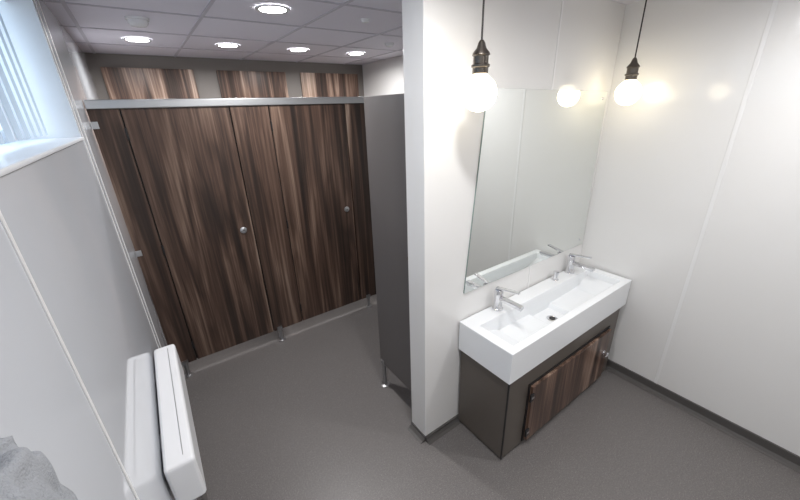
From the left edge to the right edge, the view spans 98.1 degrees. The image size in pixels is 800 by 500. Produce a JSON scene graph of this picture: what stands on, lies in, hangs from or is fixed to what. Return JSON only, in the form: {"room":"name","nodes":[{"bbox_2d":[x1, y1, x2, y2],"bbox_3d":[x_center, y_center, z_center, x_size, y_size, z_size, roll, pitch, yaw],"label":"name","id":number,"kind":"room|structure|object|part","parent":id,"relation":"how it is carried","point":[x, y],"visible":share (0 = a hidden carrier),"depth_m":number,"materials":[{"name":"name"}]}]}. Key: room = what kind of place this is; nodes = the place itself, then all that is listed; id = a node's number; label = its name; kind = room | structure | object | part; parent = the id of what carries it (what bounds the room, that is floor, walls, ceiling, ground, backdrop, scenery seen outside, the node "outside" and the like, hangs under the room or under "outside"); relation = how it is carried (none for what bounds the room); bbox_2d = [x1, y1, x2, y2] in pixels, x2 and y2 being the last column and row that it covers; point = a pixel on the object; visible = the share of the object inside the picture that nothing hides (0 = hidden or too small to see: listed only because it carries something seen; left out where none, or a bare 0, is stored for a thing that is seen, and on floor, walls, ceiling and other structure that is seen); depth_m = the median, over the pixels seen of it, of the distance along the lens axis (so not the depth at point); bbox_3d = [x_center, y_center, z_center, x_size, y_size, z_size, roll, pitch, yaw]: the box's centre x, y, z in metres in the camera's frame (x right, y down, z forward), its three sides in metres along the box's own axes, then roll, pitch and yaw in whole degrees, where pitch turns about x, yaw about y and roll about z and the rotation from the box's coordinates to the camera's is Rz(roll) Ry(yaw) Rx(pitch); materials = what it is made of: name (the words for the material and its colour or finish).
{"room":"public restroom","nodes":[
{"label":"public restroom","id":0,"kind":"room"},
{"bbox_2d":[0,0,196,499],"bbox_3d":[-1.091,0.306,1.165,0.260,2.421,5.711,-17,26,-32],"label":"wall","id":1,"kind":"structure","parent":0,"point":[54,207],"depth_m":0.81,"materials":[{"name":"white paint"}]},
{"bbox_2d":[0,100,16,142],"bbox_3d":[-1.043,-0.400,0.588,0.050,0.532,1.959,-17,26,-32],"label":"frame","id":2,"kind":"object","parent":1,"relation":"attached to","point":[1,105],"visible":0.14,"depth_m":1.38,"materials":[{"name":"white plastic"}]},
{"bbox_2d":[0,0,47,144],"bbox_3d":[-0.928,-0.444,0.649,0.040,0.500,1.933,-17,26,-32],"label":"vertical blind","id":3,"kind":"object","parent":1,"relation":"attached to","point":[4,124],"visible":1,"depth_m":1.14,"materials":[{"name":"white plastic"}]},
{"bbox_2d":[0,436,77,499],"bbox_3d":[-0.152,0.424,0.113,0.095,0.384,0.710,-17,26,-32],"label":"towel","id":4,"kind":"object","parent":1,"relation":"attached to","point":[25,474],"visible":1,"depth_m":0.29,"materials":[{"name":"grey towel fabric"},{"name":"chrome"}]},
{"bbox_2d":[0,0,80,139],"bbox_3d":[-1.508,-0.720,1.394,0.203,0.520,0.006,-17,26,-32],"label":"lining","id":5,"kind":"object","parent":1,"relation":"attached to","point":[21,20],"visible":0.71,"depth_m":1.41,"materials":[{"name":"white plastic"}]},
{"bbox_2d":[0,137,84,176],"bbox_3d":[-0.929,-0.191,0.755,0.212,0.012,1.957,-17,26,-32],"label":"sill","id":6,"kind":"structure","parent":1,"relation":"attached to","point":[15,155],"depth_m":0.94,"materials":[{"name":"white plastic"}]},
{"bbox_2d":[0,211,138,499],"bbox_3d":[-0.617,0.734,0.881,0.002,1.814,0.012,-17,26,-32],"label":"trim","id":7,"kind":"structure","parent":1,"relation":"attached to","point":[2,219],"depth_m":0.65,"materials":[{"name":"white plastic"}]},
{"bbox_2d":[34,0,158,347],"bbox_3d":[-1.445,0.044,1.836,0.002,2.421,0.018,-17,26,-32],"label":"trim","id":8,"kind":"structure","parent":1,"relation":"attached to","point":[34,0],"depth_m":1.64,"materials":[{"name":"white"}]},
{"bbox_2d":[37,0,161,347],"bbox_3d":[-1.517,0.008,1.930,0.002,2.421,0.018,-17,26,-32],"label":"trim","id":9,"kind":"structure","parent":1,"relation":"attached to","point":[37,0],"depth_m":1.73,"materials":[{"name":"white"}]},
{"bbox_2d":[154,344,205,499],"bbox_3d":[-0.970,0.691,1.497,0.101,0.189,0.798,-17,26,-32],"label":"heater","id":10,"kind":"object","parent":1,"relation":"attached to","point":[182,465],"visible":1,"depth_m":1.30,"materials":[{"name":"white plastic"}]},
{"bbox_2d":[197,492,207,499],"bbox_3d":[-0.494,1.575,1.113,0.038,0.075,4.201,-17,26,-32],"label":"baseboard","id":11,"kind":"structure","parent":1,"relation":"attached to","point":[204,496],"depth_m":1.85,"materials":[{"name":"grey plastic"}]},
{"bbox_2d":[84,52,363,99],"bbox_3d":[-1.578,-0.904,4.167,2.715,2.421,0.120,-17,26,-32],"label":"wall","id":12,"kind":"structure","parent":0,"point":[204,69],"depth_m":3.51,"materials":[{"name":"grey"}]},
{"bbox_2d":[100,67,199,99],"bbox_3d":[-2.282,-0.610,3.648,0.718,2.312,0.020,-17,26,-32],"label":"wall panel","id":13,"kind":"object","parent":12,"relation":"attached to","point":[121,83],"visible":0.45,"depth_m":3.24,"materials":[{"name":"brown wood"}]},
{"bbox_2d":[216,70,288,97],"bbox_3d":[-1.537,-0.833,4.134,0.705,2.312,0.020,-17,26,-32],"label":"wall panel","id":14,"kind":"object","parent":12,"relation":"attached to","point":[232,84],"visible":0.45,"depth_m":3.72,"materials":[{"name":"brown wood"}]},
{"bbox_2d":[300,73,358,96],"bbox_3d":[-0.806,-1.052,4.610,0.745,2.312,0.020,-17,26,-32],"label":"wall panel","id":15,"kind":"object","parent":12,"relation":"attached to","point":[312,84],"visible":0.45,"depth_m":4.20,"materials":[{"name":"brown wood"}]},
{"bbox_2d":[45,0,642,64],"bbox_3d":[0.018,-1.204,1.436,3.165,0.100,6.011,-17,26,-32],"label":"ceiling","id":16,"kind":"structure","parent":0,"point":[301,12],"depth_m":2.29,"materials":[{"name":"white tile"}]},
{"bbox_2d":[124,15,148,27],"bbox_3d":[-1.493,-1.297,1.980,0.116,0.045,0.116,-17,26,-32],"label":"smoke detector","id":17,"kind":"object","parent":16,"relation":"attached to","point":[135,21],"visible":1,"depth_m":1.95,"materials":[{"name":"white plastic"}]},
{"bbox_2d":[122,37,152,41],"bbox_3d":[-1.894,-1.517,2.506,0.184,0.006,0.184,-17,26,-32],"label":"recessed light","id":18,"kind":"object","parent":16,"relation":"in","point":[131,39],"visible":1,"depth_m":2.49,"materials":[{"name":"white plastic"}]},
{"bbox_2d":[43,0,402,64],"bbox_3d":[0.081,-1.174,1.496,2.715,0.006,5.711,-17,26,-32],"label":"grid","id":19,"kind":"object","parent":16,"relation":"attached to","point":[62,2],"depth_m":2.29,"materials":[{"name":"grey metal"}]},
{"bbox_2d":[216,43,239,47],"bbox_3d":[-1.400,-1.665,2.828,0.184,0.006,0.184,-17,26,-32],"label":"recessed light","id":20,"kind":"object","parent":16,"relation":"in","point":[226,45],"visible":1,"depth_m":2.81,"materials":[{"name":"white plastic"}]},
{"bbox_2d":[254,4,289,13],"bbox_3d":[-0.688,-1.300,1.877,0.184,0.006,0.184,-17,26,-32],"label":"recessed light","id":21,"kind":"object","parent":16,"relation":"in","point":[263,8],"visible":1,"depth_m":1.86,"materials":[{"name":"white plastic"}]},
{"bbox_2d":[288,48,308,51],"bbox_3d":[-0.918,-1.809,3.141,0.184,0.006,0.184,-17,26,-32],"label":"recessed light","id":22,"kind":"object","parent":16,"relation":"in","point":[290,49],"visible":1,"depth_m":3.11,"materials":[{"name":"white plastic"}]},
{"bbox_2d":[347,52,364,54],"bbox_3d":[-0.436,-1.954,3.455,0.184,0.006,0.184,-17,26,-32],"label":"recessed light","id":23,"kind":"object","parent":16,"relation":"in","point":[349,53],"visible":1,"depth_m":3.43,"materials":[{"name":"white plastic"}]},
{"bbox_2d":[360,18,369,22],"bbox_3d":[-0.217,-1.430,2.168,0.059,0.020,0.059,-17,26,-32],"label":"ceiling sensor","id":24,"kind":"object","parent":16,"relation":"attached to","point":[364,20],"depth_m":2.15,"materials":[{"name":"white plastic"}]},
{"bbox_2d":[385,42,393,46],"bbox_3d":[-0.092,-1.765,2.991,0.080,0.030,0.080,-17,26,-32],"label":"ceiling sensor","id":25,"kind":"object","parent":16,"relation":"attached to","point":[389,44],"depth_m":2.97,"materials":[{"name":"white plastic"}]},
{"bbox_2d":[462,0,496,111],"bbox_3d":[0.296,-0.788,1.248,0.132,0.544,0.132,-17,26,-32],"label":"lamp","id":26,"kind":"object","parent":16,"relation":"hanging from","point":[479,92],"visible":1,"depth_m":1.27,"materials":[{"name":"beige glass"}]},
{"bbox_3d":[0.302,-0.600,1.325,0.132,0.137,0.132,-17,26,-32],"label":"globe bulb","id":27,"kind":"part","parent":26,"relation":"part of","materials":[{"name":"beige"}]},
{"bbox_3d":[0.292,-0.897,1.203,0.007,0.308,0.007,-17,26,-32],"label":"cord","id":28,"kind":"part","parent":26,"relation":"part of","materials":[{"name":"black plastic"}]},
{"bbox_2d":[614,0,646,104],"bbox_3d":[1.290,-1.085,1.896,0.132,0.547,0.132,-17,26,-32],"label":"lamp","id":29,"kind":"object","parent":16,"relation":"hanging from","point":[628,92],"visible":1,"depth_m":1.92,"materials":[{"name":"beige glass"}]},
{"bbox_3d":[1.296,-0.895,1.973,0.132,0.137,0.132,-17,26,-32],"label":"globe bulb","id":30,"kind":"part","parent":29,"relation":"part of","materials":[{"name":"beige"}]},
{"bbox_3d":[1.286,-1.194,1.851,0.007,0.311,0.007,-17,26,-32],"label":"cord","id":31,"kind":"part","parent":29,"relation":"part of","materials":[{"name":"black plastic"}]},
{"bbox_2d":[182,294,799,499],"bbox_3d":[0.096,1.129,2.389,3.165,0.100,6.011,-17,26,-32],"label":"floor","id":32,"kind":"structure","parent":0,"point":[307,415],"depth_m":2.10,"materials":[{"name":"concrete"}]},
{"bbox_2d":[83,97,375,377],"bbox_3d":[-1.087,-0.465,3.611,2.710,1.999,1.549,-17,26,-32],"label":"toilet cubicle","id":33,"kind":"object","parent":32,"relation":"on","point":[246,219],"visible":0.69,"depth_m":2.66,"materials":[{"name":"brown wood"}]},
{"bbox_3d":[-1.396,-0.064,2.575,0.598,1.849,0.018,-17,26,-32],"label":"door","id":34,"kind":"part","parent":33,"relation":"part of","materials":[{"name":"brown wood"}]},
{"bbox_3d":[-0.694,-1.157,2.693,2.708,0.049,0.048,-17,26,-32],"label":"head rail","id":35,"kind":"part","parent":33,"relation":"part of","materials":[{"name":"silver metal"}]},
{"bbox_3d":[-0.682,-0.277,3.040,0.614,1.849,0.018,-17,26,-32],"label":"door","id":36,"kind":"part","parent":33,"relation":"part of","materials":[{"name":"brown wood"}]},
{"bbox_2d":[364,93,410,390],"bbox_3d":[-0.032,0.144,2.070,0.068,1.970,0.442,-17,26,-32],"label":"screen","id":37,"kind":"object","parent":32,"relation":"on","point":[384,114],"visible":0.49,"depth_m":1.97,"materials":[{"name":"grey laminate"}]},
{"bbox_2d":[458,308,619,458],"bbox_3d":[0.974,0.760,2.320,1.203,0.579,0.404,-17,26,-32],"label":"vanity unit","id":38,"kind":"object","parent":32,"relation":"on","point":[500,414],"visible":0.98,"depth_m":2.05,"materials":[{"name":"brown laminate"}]},
{"bbox_3d":[0.572,0.941,1.892,0.008,0.563,0.007,-17,26,-32],"label":"corner post","id":39,"kind":"part","parent":38,"relation":"part of","materials":[{"name":"black wood"}]},
{"bbox_2d":[459,266,631,384],"bbox_3d":[0.960,0.393,2.202,1.264,0.190,0.367,-17,26,-32],"label":"basin","id":40,"kind":"object","parent":38,"relation":"in","point":[509,343],"visible":0.97,"depth_m":2.06,"materials":[{"name":"white ceramic"}]},
{"bbox_2d":[492,286,523,311],"bbox_3d":[0.622,0.300,2.005,0.070,0.150,0.198,-17,26,-32],"label":"mixer tap","id":41,"kind":"object","parent":40,"relation":"on","point":[499,298],"visible":1,"depth_m":2.01,"materials":[{"name":"silver metal"}]},
{"bbox_3d":[0.619,0.233,1.995,0.143,0.019,0.024,18,29,39],"label":"lever","id":42,"kind":"part","parent":41,"relation":"part of","materials":[{"name":"silver metal"}]},
{"bbox_3d":[0.630,0.303,1.990,0.034,0.024,0.165,-17,26,-32],"label":"spout","id":43,"kind":"part","parent":41,"relation":"part of","materials":[{"name":"silver metal"}]},
{"bbox_2d":[552,270,558,280],"bbox_3d":[1.070,0.176,2.387,0.044,0.064,0.044,-17,26,-32],"label":"soap pump","id":44,"kind":"object","parent":40,"relation":"on","point":[555,272],"visible":1,"depth_m":2.38,"materials":[{"name":"silver metal"}]},
{"bbox_2d":[564,253,594,273],"bbox_3d":[1.254,0.109,2.421,0.070,0.150,0.198,-17,26,-32],"label":"mixer tap","id":45,"kind":"object","parent":40,"relation":"on","point":[571,258],"visible":1,"depth_m":2.43,"materials":[{"name":"silver metal"}]},
{"bbox_3d":[1.252,0.042,2.412,0.143,0.019,0.024,18,29,39],"label":"lever","id":46,"kind":"part","parent":45,"relation":"part of","materials":[{"name":"silver metal"}]},
{"bbox_3d":[1.262,0.112,2.406,0.034,0.024,0.165,-17,26,-32],"label":"spout","id":47,"kind":"part","parent":45,"relation":"part of","materials":[{"name":"silver metal"}]},
{"bbox_3d":[1.091,0.835,2.244,0.912,0.433,0.006,-17,26,-32],"label":"door frame","id":48,"kind":"part","parent":38,"relation":"part of","materials":[{"name":"black wood"}]},
{"bbox_3d":[1.098,0.839,2.235,0.884,0.405,0.018,-17,26,-32],"label":"door","id":49,"kind":"part","parent":38,"relation":"part of","materials":[{"name":"brown wood"}]},
{"bbox_2d":[402,0,625,435],"bbox_3d":[0.700,-0.151,2.137,1.528,2.421,0.137,-17,26,-32],"label":"wall","id":50,"kind":"structure","parent":0,"point":[441,37],"depth_m":1.69,"materials":[{"name":"white paint"}]},
{"bbox_2d":[407,422,424,443],"bbox_3d":[0.101,1.141,2.172,0.038,0.040,0.137,-17,26,-32],"label":"baseboard","id":51,"kind":"structure","parent":50,"relation":"attached to","point":[413,429],"depth_m":2.17,"materials":[{"name":"grey plastic"}]},
{"bbox_2d":[425,414,461,444],"bbox_3d":[0.788,0.976,2.520,1.528,0.040,0.038,-17,26,-32],"label":"baseboard","id":52,"kind":"structure","parent":50,"relation":"attached to","point":[453,422],"depth_m":2.18,"materials":[{"name":"grey plastic"}]},
{"bbox_2d":[463,88,607,293],"bbox_3d":[0.838,-0.382,2.055,1.227,1.043,0.013,-17,26,-32],"label":"wall mirror","id":53,"kind":"object","parent":50,"relation":"attached to","point":[539,148],"depth_m":1.99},
{"bbox_2d":[527,0,563,287],"bbox_3d":[0.840,-0.160,2.148,0.014,2.421,0.002,-17,26,-32],"label":"trim","id":54,"kind":"structure","parent":50,"relation":"attached to","point":[562,0],"depth_m":1.80,"materials":[{"name":"white"}]},
{"bbox_2d":[362,0,799,455],"bbox_3d":[1.270,-0.401,2.703,0.120,2.421,5.711,-17,26,-32],"label":"wall","id":55,"kind":"structure","parent":0,"point":[733,352],"depth_m":1.96,"materials":[{"name":"white paint"}]},
{"bbox_2d":[605,359,799,472],"bbox_3d":[2.143,1.153,1.928,0.038,0.075,2.616,-17,26,-32],"label":"baseboard","id":56,"kind":"structure","parent":55,"relation":"attached to","point":[764,446],"depth_m":2.18,"materials":[{"name":"grey plastic"}]},
{"bbox_2d":[654,0,778,383],"bbox_3d":[1.742,-0.125,1.989,0.002,2.421,0.018,-17,26,-32],"label":"trim","id":57,"kind":"structure","parent":55,"relation":"attached to","point":[775,2],"depth_m":1.87,"materials":[{"name":"white"}]}
]}

